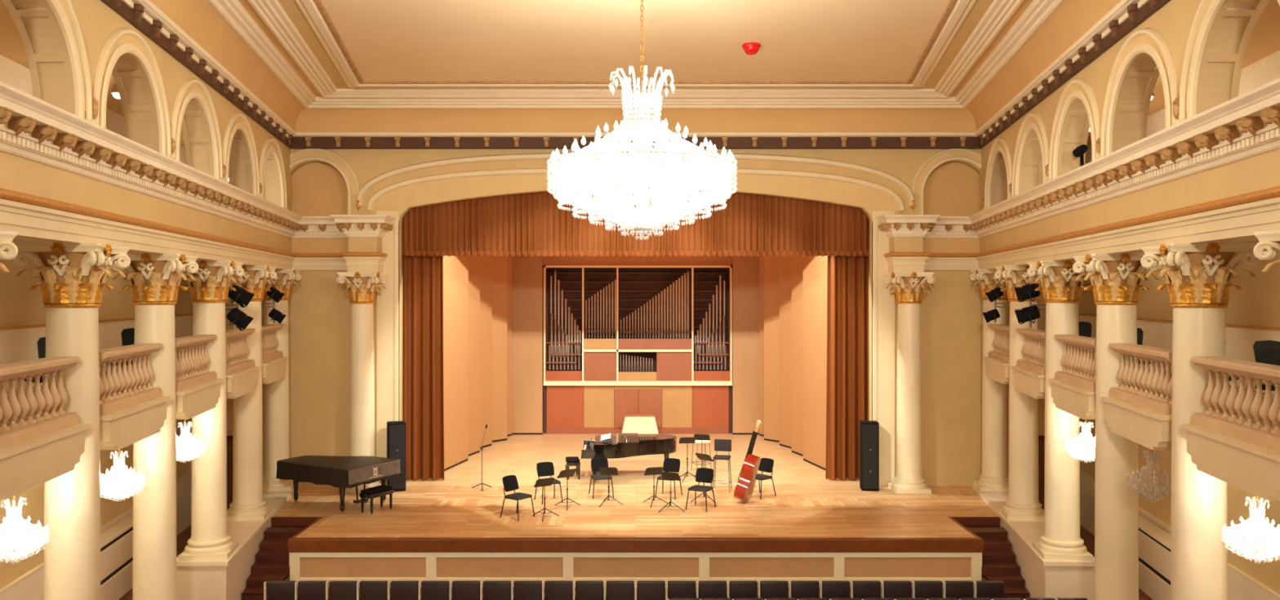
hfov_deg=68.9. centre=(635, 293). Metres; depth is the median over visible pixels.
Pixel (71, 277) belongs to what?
column
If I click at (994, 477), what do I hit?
column
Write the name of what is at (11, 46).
ceiling
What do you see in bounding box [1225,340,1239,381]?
balcony chair
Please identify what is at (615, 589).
seat
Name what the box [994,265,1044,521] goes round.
column
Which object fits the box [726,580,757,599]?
seat
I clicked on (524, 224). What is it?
valance
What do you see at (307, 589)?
seat
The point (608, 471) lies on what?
music stand
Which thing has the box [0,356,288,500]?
balcony slab
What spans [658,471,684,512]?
music stand
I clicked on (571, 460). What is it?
piano bench
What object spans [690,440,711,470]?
stool
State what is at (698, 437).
music stand
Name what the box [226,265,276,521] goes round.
column
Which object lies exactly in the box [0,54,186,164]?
wall
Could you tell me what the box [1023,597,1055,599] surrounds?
seat
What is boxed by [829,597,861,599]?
seat
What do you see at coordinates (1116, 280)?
column
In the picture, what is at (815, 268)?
acoustic panel
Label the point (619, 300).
shutter
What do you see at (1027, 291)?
spotlight
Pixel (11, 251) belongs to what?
column
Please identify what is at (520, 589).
seat
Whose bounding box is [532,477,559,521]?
music stand
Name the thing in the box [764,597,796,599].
seat
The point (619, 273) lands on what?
shutter
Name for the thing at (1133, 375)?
balustrade
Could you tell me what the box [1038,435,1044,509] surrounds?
door
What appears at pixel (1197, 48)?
wall
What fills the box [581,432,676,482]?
grand piano
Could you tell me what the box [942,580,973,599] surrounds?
seat
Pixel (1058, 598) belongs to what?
seat
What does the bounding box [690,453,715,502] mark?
music stand
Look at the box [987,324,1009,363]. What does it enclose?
balustrade
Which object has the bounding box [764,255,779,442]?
acoustic panel
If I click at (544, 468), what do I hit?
chair
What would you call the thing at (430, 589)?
seat
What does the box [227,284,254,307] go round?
spotlight
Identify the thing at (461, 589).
seat
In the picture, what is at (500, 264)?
acoustic panel
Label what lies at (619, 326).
shutter
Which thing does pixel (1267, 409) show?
balustrade
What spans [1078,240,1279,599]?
wall
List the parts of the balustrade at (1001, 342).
handrail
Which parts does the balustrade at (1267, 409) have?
handrail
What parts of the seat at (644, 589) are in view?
arm frame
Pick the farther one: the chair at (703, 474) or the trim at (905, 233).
the trim at (905, 233)
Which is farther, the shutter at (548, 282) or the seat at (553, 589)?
the shutter at (548, 282)
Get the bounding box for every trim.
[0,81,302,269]
[291,216,348,270]
[330,214,395,273]
[875,214,941,273]
[923,216,979,270]
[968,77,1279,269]
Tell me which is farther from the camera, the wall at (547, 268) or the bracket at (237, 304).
the wall at (547, 268)
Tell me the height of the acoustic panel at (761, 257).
7.150 m
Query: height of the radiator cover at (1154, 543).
1.250 m
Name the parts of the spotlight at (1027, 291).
barn door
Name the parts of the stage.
panel moulding, panel, panel moulding, panel, frame, panel moulding, panel, panel, panel moulding, panel, panel moulding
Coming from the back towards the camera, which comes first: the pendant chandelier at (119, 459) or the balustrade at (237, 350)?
the balustrade at (237, 350)
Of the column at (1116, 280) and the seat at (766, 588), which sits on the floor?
the seat at (766, 588)
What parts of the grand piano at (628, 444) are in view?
lid, leg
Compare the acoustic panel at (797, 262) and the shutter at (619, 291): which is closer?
the acoustic panel at (797, 262)
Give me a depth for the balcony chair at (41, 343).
11.35 m
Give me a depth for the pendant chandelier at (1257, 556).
9.65 m
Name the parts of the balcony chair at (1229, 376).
seat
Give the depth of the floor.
21.33 m
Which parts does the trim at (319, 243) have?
cornice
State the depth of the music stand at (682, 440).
23.99 m
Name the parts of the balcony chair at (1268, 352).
seat, backrest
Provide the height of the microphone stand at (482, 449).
1.580 m
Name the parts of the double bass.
plate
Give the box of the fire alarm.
[742,42,760,54]
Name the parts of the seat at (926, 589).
arm frame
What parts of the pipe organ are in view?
case panel, panel, panel, case panel, case panel, panel, case panel, case panel, panel, case panel, case panel, panel, panel, case panel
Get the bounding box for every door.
[226,435,232,510]
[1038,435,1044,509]
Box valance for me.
[402,189,868,256]
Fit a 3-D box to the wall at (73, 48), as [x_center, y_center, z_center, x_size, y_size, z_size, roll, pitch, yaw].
[-6.211,-3.000,8.209,0.601,3.000,30.934,0,0,-10]
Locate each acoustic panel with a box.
[443,255,468,471]
[468,255,479,456]
[480,255,492,448]
[492,255,507,442]
[507,255,511,435]
[511,255,542,434]
[732,255,759,434]
[759,255,764,436]
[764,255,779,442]
[779,255,791,448]
[791,255,803,456]
[803,255,826,470]
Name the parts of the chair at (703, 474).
leg, leg, seat, backrest, leg, leg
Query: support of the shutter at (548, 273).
hanging from the pipe organ
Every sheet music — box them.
[600,433,610,437]
[600,435,610,440]
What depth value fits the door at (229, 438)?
23.23 m
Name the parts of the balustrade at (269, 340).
handrail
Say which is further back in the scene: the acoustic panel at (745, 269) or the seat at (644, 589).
the acoustic panel at (745, 269)
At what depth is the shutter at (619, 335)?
32.86 m
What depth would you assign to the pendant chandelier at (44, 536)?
9.66 m
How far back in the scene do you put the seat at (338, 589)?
15.72 m
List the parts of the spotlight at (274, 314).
barn door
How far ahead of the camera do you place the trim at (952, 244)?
23.22 m
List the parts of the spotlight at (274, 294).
barn door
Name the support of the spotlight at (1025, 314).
attached to the bracket at (1030, 300)
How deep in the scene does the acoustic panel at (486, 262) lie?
29.14 m
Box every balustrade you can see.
[0,356,79,450]
[98,342,163,415]
[175,334,217,391]
[226,328,255,374]
[262,324,283,363]
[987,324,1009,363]
[1016,328,1045,374]
[1053,334,1096,391]
[1108,342,1172,415]
[1191,356,1279,453]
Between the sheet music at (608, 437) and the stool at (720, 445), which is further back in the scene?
the sheet music at (608, 437)
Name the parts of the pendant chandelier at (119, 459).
crown arm, crown arm, frame, crown arm, crown arm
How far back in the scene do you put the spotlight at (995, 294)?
20.47 m
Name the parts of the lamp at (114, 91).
lamp shade, bulb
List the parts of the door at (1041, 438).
frame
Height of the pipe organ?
5.743 m
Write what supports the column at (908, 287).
on the stage
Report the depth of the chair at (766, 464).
22.19 m
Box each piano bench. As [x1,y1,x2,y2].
[359,484,393,514]
[564,456,580,479]
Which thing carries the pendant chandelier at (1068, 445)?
hanging from the balcony slab at (1254, 469)
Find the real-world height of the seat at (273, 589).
0.890 m
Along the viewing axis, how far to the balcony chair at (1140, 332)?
14.32 m
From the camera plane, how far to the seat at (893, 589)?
15.72 m
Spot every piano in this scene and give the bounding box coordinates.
[275,455,399,514]
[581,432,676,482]
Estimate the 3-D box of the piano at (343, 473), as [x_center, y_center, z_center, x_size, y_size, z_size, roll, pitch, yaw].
[-6.791,4.287,21.224,2.414,1.025,1.616,0,0,29]
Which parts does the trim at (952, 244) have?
cornice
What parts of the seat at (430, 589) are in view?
arm frame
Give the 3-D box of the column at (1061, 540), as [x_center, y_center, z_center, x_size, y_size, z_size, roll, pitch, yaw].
[7.712,2.064,16.880,1.047,5.312,1.047,0,0,10]
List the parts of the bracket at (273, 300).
cross arm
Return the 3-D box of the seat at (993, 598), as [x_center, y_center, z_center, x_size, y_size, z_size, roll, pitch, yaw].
[5.910,5.305,15.055,0.511,0.890,0.510,0,0,0]
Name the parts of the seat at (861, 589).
arm frame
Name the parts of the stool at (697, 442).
leg, leg, seat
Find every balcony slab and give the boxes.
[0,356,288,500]
[983,356,1279,500]
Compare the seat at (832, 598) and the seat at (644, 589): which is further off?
the seat at (644, 589)
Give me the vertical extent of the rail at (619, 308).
0.023 m
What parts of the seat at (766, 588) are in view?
arm frame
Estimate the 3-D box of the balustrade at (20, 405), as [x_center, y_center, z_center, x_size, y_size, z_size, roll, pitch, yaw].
[-6.394,1.121,9.705,0.320,0.785,2.120,0,0,-10]
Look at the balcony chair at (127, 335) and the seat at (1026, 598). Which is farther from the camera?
the seat at (1026, 598)
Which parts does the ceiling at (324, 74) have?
moulding, moulding, moulding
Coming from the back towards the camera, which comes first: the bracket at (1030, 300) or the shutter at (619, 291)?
the shutter at (619, 291)
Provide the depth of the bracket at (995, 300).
20.81 m
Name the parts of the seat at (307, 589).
arm frame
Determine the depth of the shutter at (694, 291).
32.80 m
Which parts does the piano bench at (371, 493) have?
leg, leg, frame, padded seat, leg, leg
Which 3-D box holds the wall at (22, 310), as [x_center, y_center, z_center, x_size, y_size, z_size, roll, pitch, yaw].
[-8.576,0.475,8.150,0.256,10.550,30.792,0,0,-10]
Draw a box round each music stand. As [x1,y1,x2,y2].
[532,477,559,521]
[554,468,580,510]
[599,466,622,506]
[643,466,667,507]
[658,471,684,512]
[679,437,695,481]
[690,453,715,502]
[693,434,714,477]
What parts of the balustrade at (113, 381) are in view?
handrail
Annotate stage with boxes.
[272,427,1000,587]
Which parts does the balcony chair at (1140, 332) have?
backrest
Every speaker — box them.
[386,420,405,491]
[859,420,879,490]
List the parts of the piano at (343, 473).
leg, leg, leg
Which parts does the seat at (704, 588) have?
arm frame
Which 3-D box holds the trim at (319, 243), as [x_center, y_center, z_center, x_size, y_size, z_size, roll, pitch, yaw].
[-7.825,-1.240,23.315,1.850,1.320,0.770,0,0,0]
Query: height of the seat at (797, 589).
0.890 m
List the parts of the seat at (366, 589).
arm frame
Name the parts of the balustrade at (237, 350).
handrail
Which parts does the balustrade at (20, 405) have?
handrail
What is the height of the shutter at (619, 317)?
0.023 m
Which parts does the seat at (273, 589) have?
arm frame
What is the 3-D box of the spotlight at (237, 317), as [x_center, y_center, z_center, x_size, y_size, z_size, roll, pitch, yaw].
[-7.367,0.480,17.364,0.441,0.430,0.308,0,0,-35]
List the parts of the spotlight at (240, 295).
barn door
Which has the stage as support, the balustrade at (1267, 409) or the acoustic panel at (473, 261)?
the acoustic panel at (473, 261)
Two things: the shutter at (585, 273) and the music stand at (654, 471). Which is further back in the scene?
the shutter at (585, 273)
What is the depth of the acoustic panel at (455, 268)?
25.99 m
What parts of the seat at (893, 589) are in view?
arm frame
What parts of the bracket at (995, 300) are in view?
cross arm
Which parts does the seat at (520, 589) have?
arm frame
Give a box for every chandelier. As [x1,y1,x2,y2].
[0,495,49,564]
[100,449,145,502]
[176,419,206,462]
[546,0,737,239]
[1065,419,1095,462]
[1125,449,1171,502]
[1222,495,1279,564]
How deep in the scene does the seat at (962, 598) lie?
14.85 m
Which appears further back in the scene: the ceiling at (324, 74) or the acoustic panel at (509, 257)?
the acoustic panel at (509, 257)
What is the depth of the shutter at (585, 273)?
32.80 m
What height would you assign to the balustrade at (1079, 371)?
0.785 m
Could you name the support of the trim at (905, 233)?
attached to the wall at (325, 182)
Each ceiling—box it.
[0,0,185,147]
[100,0,1170,149]
[1086,0,1279,146]
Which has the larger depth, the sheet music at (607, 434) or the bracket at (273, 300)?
the sheet music at (607, 434)
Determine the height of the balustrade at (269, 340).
0.785 m
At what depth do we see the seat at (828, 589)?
15.72 m
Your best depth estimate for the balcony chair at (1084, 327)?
17.34 m
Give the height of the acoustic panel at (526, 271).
7.150 m
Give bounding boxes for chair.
[23,337,45,382]
[110,328,134,391]
[500,475,534,521]
[533,462,563,504]
[588,457,613,498]
[654,457,682,499]
[685,467,715,511]
[755,457,776,499]
[1078,321,1094,353]
[1137,328,1155,364]
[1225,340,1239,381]
[1253,340,1279,391]
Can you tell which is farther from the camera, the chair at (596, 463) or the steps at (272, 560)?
the chair at (596, 463)
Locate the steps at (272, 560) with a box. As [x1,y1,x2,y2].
[241,516,319,599]
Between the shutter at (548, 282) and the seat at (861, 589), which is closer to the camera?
the seat at (861, 589)
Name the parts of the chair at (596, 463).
backrest, seat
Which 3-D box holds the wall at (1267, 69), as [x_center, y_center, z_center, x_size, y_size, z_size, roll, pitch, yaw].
[8.382,-2.475,8.154,0.148,2.050,30.764,0,0,10]
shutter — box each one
[548,272,582,273]
[548,281,582,282]
[548,290,582,291]
[585,272,616,273]
[585,281,614,282]
[618,272,689,273]
[618,281,689,282]
[618,290,689,291]
[618,299,689,300]
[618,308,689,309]
[618,317,689,318]
[618,326,689,327]
[618,335,689,336]
[693,272,727,273]
[693,281,727,282]
[693,290,727,291]
[693,299,727,300]
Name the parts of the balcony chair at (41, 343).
seat, backrest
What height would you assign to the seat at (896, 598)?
0.890 m
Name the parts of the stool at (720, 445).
leg, leg, seat, backrest, leg, leg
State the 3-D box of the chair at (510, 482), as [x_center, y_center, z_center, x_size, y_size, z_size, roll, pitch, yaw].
[-2.545,4.374,20.018,0.583,0.858,0.514,0,0,37]
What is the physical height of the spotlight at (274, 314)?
0.350 m
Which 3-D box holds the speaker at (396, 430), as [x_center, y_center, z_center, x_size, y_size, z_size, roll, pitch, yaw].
[-5.837,3.970,22.768,0.420,1.660,0.406,0,0,-20]
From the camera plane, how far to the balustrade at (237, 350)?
18.31 m
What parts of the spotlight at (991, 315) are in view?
barn door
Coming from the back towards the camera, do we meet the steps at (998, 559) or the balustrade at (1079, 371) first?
the steps at (998, 559)
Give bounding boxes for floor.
[119,524,1152,599]
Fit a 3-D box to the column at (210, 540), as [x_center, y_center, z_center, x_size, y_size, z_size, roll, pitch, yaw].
[-7.712,2.064,16.880,1.047,5.312,1.047,0,0,-10]
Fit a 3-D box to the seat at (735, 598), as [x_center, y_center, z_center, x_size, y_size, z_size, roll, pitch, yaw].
[1.790,5.305,15.055,0.511,0.890,0.510,0,0,0]
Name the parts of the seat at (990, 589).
arm frame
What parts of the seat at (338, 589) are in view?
arm frame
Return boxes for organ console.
[622,413,657,434]
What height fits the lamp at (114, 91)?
0.385 m
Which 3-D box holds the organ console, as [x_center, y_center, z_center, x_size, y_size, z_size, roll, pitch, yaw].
[0.140,4.380,30.130,1.160,0.840,0.980,0,0,0]
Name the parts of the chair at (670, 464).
leg, seat, backrest, leg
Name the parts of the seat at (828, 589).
arm frame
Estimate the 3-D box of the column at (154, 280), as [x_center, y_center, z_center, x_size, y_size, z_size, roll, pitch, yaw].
[-7.217,2.264,14.010,1.047,5.712,1.047,0,0,-10]
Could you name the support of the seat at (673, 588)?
on the floor
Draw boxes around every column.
[0,230,17,271]
[8,242,130,599]
[107,253,199,599]
[177,260,244,561]
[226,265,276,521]
[262,268,301,492]
[336,271,386,493]
[884,271,935,493]
[969,268,1008,492]
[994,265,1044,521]
[1026,260,1093,561]
[1072,253,1163,599]
[1140,242,1262,599]
[1253,229,1279,288]
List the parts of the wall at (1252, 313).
dado rail, dado rail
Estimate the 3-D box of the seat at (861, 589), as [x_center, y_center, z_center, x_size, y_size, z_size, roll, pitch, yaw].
[3.881,5.305,15.945,0.511,0.890,0.510,0,0,0]
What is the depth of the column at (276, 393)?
22.37 m
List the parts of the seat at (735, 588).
arm frame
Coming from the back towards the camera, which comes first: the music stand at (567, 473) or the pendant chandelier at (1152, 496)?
the music stand at (567, 473)
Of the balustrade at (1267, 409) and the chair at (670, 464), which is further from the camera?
the chair at (670, 464)
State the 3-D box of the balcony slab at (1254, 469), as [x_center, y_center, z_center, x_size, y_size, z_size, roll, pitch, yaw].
[7.194,1.747,8.197,2.602,0.466,31.101,0,0,10]
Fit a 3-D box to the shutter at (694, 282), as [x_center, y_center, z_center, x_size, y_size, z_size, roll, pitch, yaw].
[2.589,-0.398,32.840,1.249,0.023,0.080,0,0,0]
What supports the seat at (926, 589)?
on the floor
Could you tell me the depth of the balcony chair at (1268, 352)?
10.44 m
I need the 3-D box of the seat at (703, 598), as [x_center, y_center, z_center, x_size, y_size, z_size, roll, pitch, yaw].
[1.276,5.305,15.055,0.511,0.890,0.510,0,0,0]
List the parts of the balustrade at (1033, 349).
handrail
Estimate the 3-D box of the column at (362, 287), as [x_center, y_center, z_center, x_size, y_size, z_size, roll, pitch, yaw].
[-6.670,2.144,22.760,1.047,5.312,1.047,0,0,0]
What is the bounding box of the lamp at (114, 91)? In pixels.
[111,84,119,98]
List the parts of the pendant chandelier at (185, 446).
frame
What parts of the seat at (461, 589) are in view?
arm frame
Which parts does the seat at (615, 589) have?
arm frame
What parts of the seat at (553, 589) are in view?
arm frame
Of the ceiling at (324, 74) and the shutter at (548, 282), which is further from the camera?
the shutter at (548, 282)
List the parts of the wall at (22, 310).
dado rail, dado rail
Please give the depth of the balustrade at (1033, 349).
18.30 m
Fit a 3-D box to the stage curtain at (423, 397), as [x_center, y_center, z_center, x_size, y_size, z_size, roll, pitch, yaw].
[-5.645,1.330,24.000,1.499,6.900,0.321,0,0,0]
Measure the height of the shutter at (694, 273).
0.023 m
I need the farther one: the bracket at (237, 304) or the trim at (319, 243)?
the trim at (319, 243)
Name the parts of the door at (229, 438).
frame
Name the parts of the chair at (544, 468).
backrest, seat, leg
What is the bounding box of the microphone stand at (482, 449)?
[471,424,491,490]
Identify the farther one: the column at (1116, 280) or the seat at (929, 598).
the seat at (929, 598)
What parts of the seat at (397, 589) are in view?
arm frame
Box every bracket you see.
[225,302,238,328]
[261,299,275,323]
[994,288,1009,322]
[1029,298,1045,328]
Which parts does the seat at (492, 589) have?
arm frame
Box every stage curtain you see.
[402,255,444,480]
[825,255,868,479]
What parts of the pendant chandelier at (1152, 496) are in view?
crown arm, crown arm, crown arm, crown arm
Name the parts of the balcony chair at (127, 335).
seat, backrest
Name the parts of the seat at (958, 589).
arm frame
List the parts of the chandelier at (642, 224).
bulb, bulb, bulb, bulb, bulb, bulb, bulb, bulb, bulb, bulb, bulb, crown arm, crown arm, crown arm, bulb, bulb, crown arm, bulb, crown arm, bulb, crown arm, frame, bulb, crown arm, bulb, bulb, crown arm, crown arm, bulb, crown arm, bulb, crown arm, bulb, crown arm, bulb, bulb, bulb, bulb, bulb, bulb, bulb, bulb, bulb, bulb, bulb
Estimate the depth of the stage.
19.18 m
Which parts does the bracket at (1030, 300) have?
cross arm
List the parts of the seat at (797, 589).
arm frame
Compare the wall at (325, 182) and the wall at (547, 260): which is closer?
the wall at (325, 182)
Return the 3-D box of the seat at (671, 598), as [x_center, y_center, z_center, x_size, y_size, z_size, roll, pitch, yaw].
[0.760,5.305,15.055,0.511,0.890,0.510,0,0,0]
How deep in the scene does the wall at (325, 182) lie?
23.30 m
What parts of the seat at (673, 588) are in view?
arm frame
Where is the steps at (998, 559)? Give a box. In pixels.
[951,516,1029,599]
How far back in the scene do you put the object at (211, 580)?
16.98 m
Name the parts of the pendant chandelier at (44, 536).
crown arm, crown arm, crown arm, crown arm, crown arm, frame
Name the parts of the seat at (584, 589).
arm frame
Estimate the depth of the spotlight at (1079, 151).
16.23 m
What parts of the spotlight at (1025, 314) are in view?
barn door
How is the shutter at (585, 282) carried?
hanging from the pipe organ
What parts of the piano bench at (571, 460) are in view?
padded seat, frame, leg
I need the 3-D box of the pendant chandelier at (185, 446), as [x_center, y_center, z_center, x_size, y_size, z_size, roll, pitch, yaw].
[-7.455,2.394,15.445,0.631,0.828,0.633,0,0,34]
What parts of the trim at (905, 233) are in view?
cornice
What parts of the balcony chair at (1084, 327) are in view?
backrest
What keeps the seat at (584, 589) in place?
on the floor
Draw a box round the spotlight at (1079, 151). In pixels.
[1072,144,1088,166]
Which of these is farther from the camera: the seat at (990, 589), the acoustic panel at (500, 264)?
the acoustic panel at (500, 264)
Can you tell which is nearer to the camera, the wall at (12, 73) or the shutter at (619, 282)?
the wall at (12, 73)
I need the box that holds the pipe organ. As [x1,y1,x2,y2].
[543,265,732,434]
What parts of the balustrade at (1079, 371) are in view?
handrail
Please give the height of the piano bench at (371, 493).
0.500 m
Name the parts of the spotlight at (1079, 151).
post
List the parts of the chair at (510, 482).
leg, backrest, leg, seat, leg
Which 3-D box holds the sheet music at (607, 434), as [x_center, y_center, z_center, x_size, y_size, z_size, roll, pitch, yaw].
[-0.786,3.755,24.646,0.262,0.066,0.400,0,0,-1]
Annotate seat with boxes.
[263,580,296,599]
[294,580,326,599]
[325,580,357,599]
[356,580,387,599]
[387,580,418,599]
[418,580,449,599]
[448,580,479,599]
[480,580,511,599]
[511,580,542,599]
[542,580,573,599]
[573,580,603,599]
[604,580,634,599]
[635,580,665,599]
[665,580,695,599]
[667,597,699,599]
[695,580,726,599]
[699,597,731,599]
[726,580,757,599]
[732,597,764,599]
[757,580,788,599]
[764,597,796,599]
[788,580,819,599]
[796,597,828,599]
[819,580,849,599]
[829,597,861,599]
[849,580,880,599]
[861,597,893,599]
[880,580,911,599]
[893,597,925,599]
[911,580,942,599]
[926,597,958,599]
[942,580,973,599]
[958,597,991,599]
[973,580,1004,599]
[991,597,1022,599]
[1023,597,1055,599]
[1055,597,1088,599]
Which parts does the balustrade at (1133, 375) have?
handrail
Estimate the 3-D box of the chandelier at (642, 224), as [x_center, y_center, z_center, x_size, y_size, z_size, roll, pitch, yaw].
[0.088,-2.767,13.000,2.637,4.050,2.638,0,0,3]
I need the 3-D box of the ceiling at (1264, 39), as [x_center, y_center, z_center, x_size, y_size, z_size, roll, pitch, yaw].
[7.506,-3.560,8.150,1.971,0.120,31.088,0,0,10]
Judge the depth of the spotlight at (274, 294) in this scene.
20.33 m
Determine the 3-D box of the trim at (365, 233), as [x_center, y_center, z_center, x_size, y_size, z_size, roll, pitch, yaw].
[-6.660,-1.195,22.870,1.360,1.390,0.860,0,0,0]
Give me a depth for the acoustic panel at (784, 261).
29.11 m
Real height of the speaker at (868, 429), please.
1.660 m
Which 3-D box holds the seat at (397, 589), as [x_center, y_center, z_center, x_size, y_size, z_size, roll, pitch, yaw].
[-3.920,5.305,15.945,0.511,0.890,0.510,0,0,0]
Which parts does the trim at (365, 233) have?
cornice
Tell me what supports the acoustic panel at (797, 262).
on the stage
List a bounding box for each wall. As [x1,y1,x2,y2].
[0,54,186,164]
[0,240,192,599]
[1,0,291,211]
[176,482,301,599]
[190,148,1080,485]
[542,255,732,265]
[542,265,732,427]
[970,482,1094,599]
[980,0,1279,211]
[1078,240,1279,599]
[1084,49,1279,164]
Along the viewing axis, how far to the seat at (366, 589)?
15.72 m
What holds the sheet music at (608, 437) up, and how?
on the grand piano at (628, 444)
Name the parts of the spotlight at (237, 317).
barn door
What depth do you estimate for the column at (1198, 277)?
10.91 m
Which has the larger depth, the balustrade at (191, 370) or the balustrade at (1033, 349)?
the balustrade at (1033, 349)
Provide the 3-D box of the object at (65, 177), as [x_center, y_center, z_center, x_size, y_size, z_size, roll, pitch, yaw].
[-6.021,-1.240,8.150,0.759,1.320,30.878,0,0,-10]
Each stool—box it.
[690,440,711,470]
[711,439,732,493]
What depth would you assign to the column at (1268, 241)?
8.67 m
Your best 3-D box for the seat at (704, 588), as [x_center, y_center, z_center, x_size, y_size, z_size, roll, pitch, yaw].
[1.280,5.305,15.945,0.511,0.890,0.510,0,0,0]
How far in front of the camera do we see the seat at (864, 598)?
14.85 m
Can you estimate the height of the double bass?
1.887 m
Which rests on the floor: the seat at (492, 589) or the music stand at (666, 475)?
the seat at (492, 589)
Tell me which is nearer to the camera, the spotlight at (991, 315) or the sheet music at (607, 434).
the spotlight at (991, 315)
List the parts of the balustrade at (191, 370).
handrail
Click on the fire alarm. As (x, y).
(749, 48)
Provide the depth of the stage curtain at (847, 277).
24.00 m
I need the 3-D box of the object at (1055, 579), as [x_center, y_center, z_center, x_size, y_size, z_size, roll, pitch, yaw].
[8.255,5.235,19.855,0.966,1.030,7.158,0,0,10]
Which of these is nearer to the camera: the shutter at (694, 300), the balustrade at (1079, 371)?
the balustrade at (1079, 371)
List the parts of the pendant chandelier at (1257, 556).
crown arm, crown arm, crown arm, crown arm, crown arm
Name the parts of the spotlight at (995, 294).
barn door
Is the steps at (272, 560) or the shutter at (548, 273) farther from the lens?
the shutter at (548, 273)
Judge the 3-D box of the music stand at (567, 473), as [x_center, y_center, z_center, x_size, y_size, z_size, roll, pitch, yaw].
[-1.484,4.366,20.973,0.544,0.860,0.584,0,0,-34]
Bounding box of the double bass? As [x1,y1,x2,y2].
[733,419,761,502]

